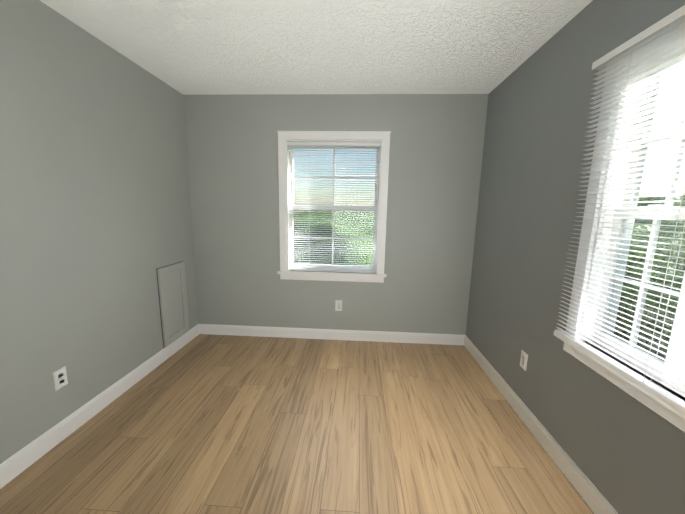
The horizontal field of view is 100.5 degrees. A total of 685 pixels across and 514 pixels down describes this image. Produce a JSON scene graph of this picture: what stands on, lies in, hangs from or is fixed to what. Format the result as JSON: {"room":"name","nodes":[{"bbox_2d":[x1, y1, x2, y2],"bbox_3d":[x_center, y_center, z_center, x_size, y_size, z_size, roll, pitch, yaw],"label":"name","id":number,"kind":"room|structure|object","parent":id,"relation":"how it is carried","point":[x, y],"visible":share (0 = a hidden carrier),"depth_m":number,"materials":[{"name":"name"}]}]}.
{"room":"empty bedroom","nodes":[
{"label":"empty bedroom","id":0,"kind":"room"},
{"bbox_2d":[0,0,197,463],"bbox_3d":[-1.760,-0.002,0.757,0.150,2.440,4.450,2,9,3],"label":"wall","id":1,"kind":"structure","parent":0,"point":[95,222],"depth_m":1.75,"materials":[{"name":"grey paint"}]},
{"bbox_2d":[53,366,67,390],"bbox_3d":[-1.654,0.713,1.672,0.010,0.115,0.070,2,9,3],"label":"electrical outlet","id":2,"kind":"object","parent":1,"relation":"attached to","point":[60,378],"visible":1,"depth_m":1.67,"materials":[{"name":"white plastic"}]},
{"bbox_2d":[0,324,199,488],"bbox_3d":[-1.701,1.150,0.936,0.014,0.112,4.436,2,9,3],"label":"baseboard","id":3,"kind":"structure","parent":1,"relation":"attached to","point":[12,467],"depth_m":1.79,"materials":[{"name":"white wood"}]},
{"bbox_2d":[156,261,188,347],"bbox_3d":[-1.586,0.428,2.685,0.026,0.725,0.368,2,9,3],"label":"access panel","id":4,"kind":"object","parent":1,"relation":"attached to","point":[171,282],"visible":1,"depth_m":2.66,"materials":[{"name":"grey paint"}]},
{"bbox_2d":[0,334,593,513],"bbox_3d":[-0.277,1.303,0.886,3.170,0.120,4.750,2,9,3],"label":"floor","id":5,"kind":"structure","parent":0,"point":[213,424],"depth_m":1.70,"materials":[{"name":"brown wood"}]},
{"bbox_2d":[40,0,592,94],"bbox_3d":[-0.229,-1.222,0.467,3.170,0.120,4.750,2,9,3],"label":"ceiling","id":6,"kind":"structure","parent":0,"point":[213,47],"depth_m":1.82,"materials":[{"name":"white paint"}]},
{"bbox_2d":[183,94,488,334],"bbox_3d":[-0.122,-0.333,2.942,3.170,2.440,0.150,2,9,3],"label":"wall","id":7,"kind":"structure","parent":0,"point":[436,154],"depth_m":2.84,"materials":[{"name":"grey paint"}]},
{"bbox_2d":[198,324,464,344],"bbox_3d":[-0.149,0.829,3.052,2.870,0.112,0.014,2,9,3],"label":"baseboard","id":8,"kind":"structure","parent":7,"relation":"attached to","point":[355,335],"depth_m":3.04,"materials":[{"name":"white wood"}]},
{"bbox_2d":[277,131,390,282],"bbox_3d":[-0.095,-0.487,2.907,1.116,1.463,0.226,2,9,3],"label":"window","id":9,"kind":"structure","parent":7,"relation":"in","point":[287,263],"depth_m":2.88,"materials":[{"name":"white"}]},
{"bbox_2d":[287,142,380,272],"bbox_3d":[-0.097,-0.479,2.861,0.908,1.282,0.047,2,9,3],"label":"window blind","id":10,"kind":"object","parent":9,"relation":"attached to","point":[333,144],"visible":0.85,"depth_m":2.84,"materials":[{"name":"white plastic"}]},
{"bbox_2d":[335,300,341,310],"bbox_3d":[-0.041,0.511,2.997,0.070,0.115,0.010,2,9,3],"label":"electrical outlet","id":11,"kind":"object","parent":7,"relation":"attached to","point":[338,305],"visible":1,"depth_m":2.99,"materials":[{"name":"white plastic"}]},
{"bbox_2d":[466,0,684,513],"bbox_3d":[1.254,0.082,0.596,0.150,2.440,4.450,2,9,3],"label":"wall","id":12,"kind":"structure","parent":0,"point":[624,451],"depth_m":1.65,"materials":[{"name":"grey paint"}]},
{"bbox_2d":[520,350,527,370],"bbox_3d":[1.230,0.702,1.935,0.010,0.115,0.070,2,9,3],"label":"electrical outlet","id":13,"kind":"object","parent":12,"relation":"attached to","point":[523,360],"visible":1,"depth_m":1.93,"materials":[{"name":"white plastic"}]},
{"bbox_2d":[464,335,617,513],"bbox_3d":[1.150,1.229,0.784,0.014,0.112,4.436,2,9,3],"label":"baseboard","id":14,"kind":"structure","parent":12,"relation":"attached to","point":[592,496],"depth_m":1.65,"materials":[{"name":"white wood"}]},
{"bbox_2d":[553,7,684,431],"bbox_3d":[1.254,-0.087,0.650,0.226,1.463,1.672,2,9,3],"label":"window","id":15,"kind":"structure","parent":12,"relation":"in","point":[673,414],"depth_m":1.30,"materials":[{"name":"white"}]},
{"bbox_2d":[555,5,684,410],"bbox_3d":[1.146,-0.123,0.650,0.030,1.350,1.656,2,9,3],"label":"window blind","id":16,"kind":"object","parent":15,"relation":"attached to","point":[664,25],"visible":0.94,"depth_m":1.14,"materials":[{"name":"white plastic"}]},
{"label":"outside","id":17,"kind":"structure","parent":0,"visible":0},
{"bbox_3d":[-1.782,2.014,-0.002,80.000,0.310,80.000,2,9,3],"label":"ground","id":18,"kind":"structure","parent":17,"visible":0},
{"bbox_2d":[293,210,373,265],"bbox_3d":[0.180,0.112,5.709,8.661,2.619,3.766,2,9,3],"label":"hedge","id":19,"kind":"object","parent":18,"relation":"on","point":[357,245],"depth_m":4.39,"materials":[{"name":"green plant"}]},
{"bbox_2d":[614,192,684,361],"bbox_3d":[2.532,0.686,0.769,1.879,2.165,6.759,2,9,3],"label":"trees","id":20,"kind":"object","parent":18,"relation":"on","point":[656,267],"depth_m":1.77,"materials":[{"name":"green plant"}]}
]}

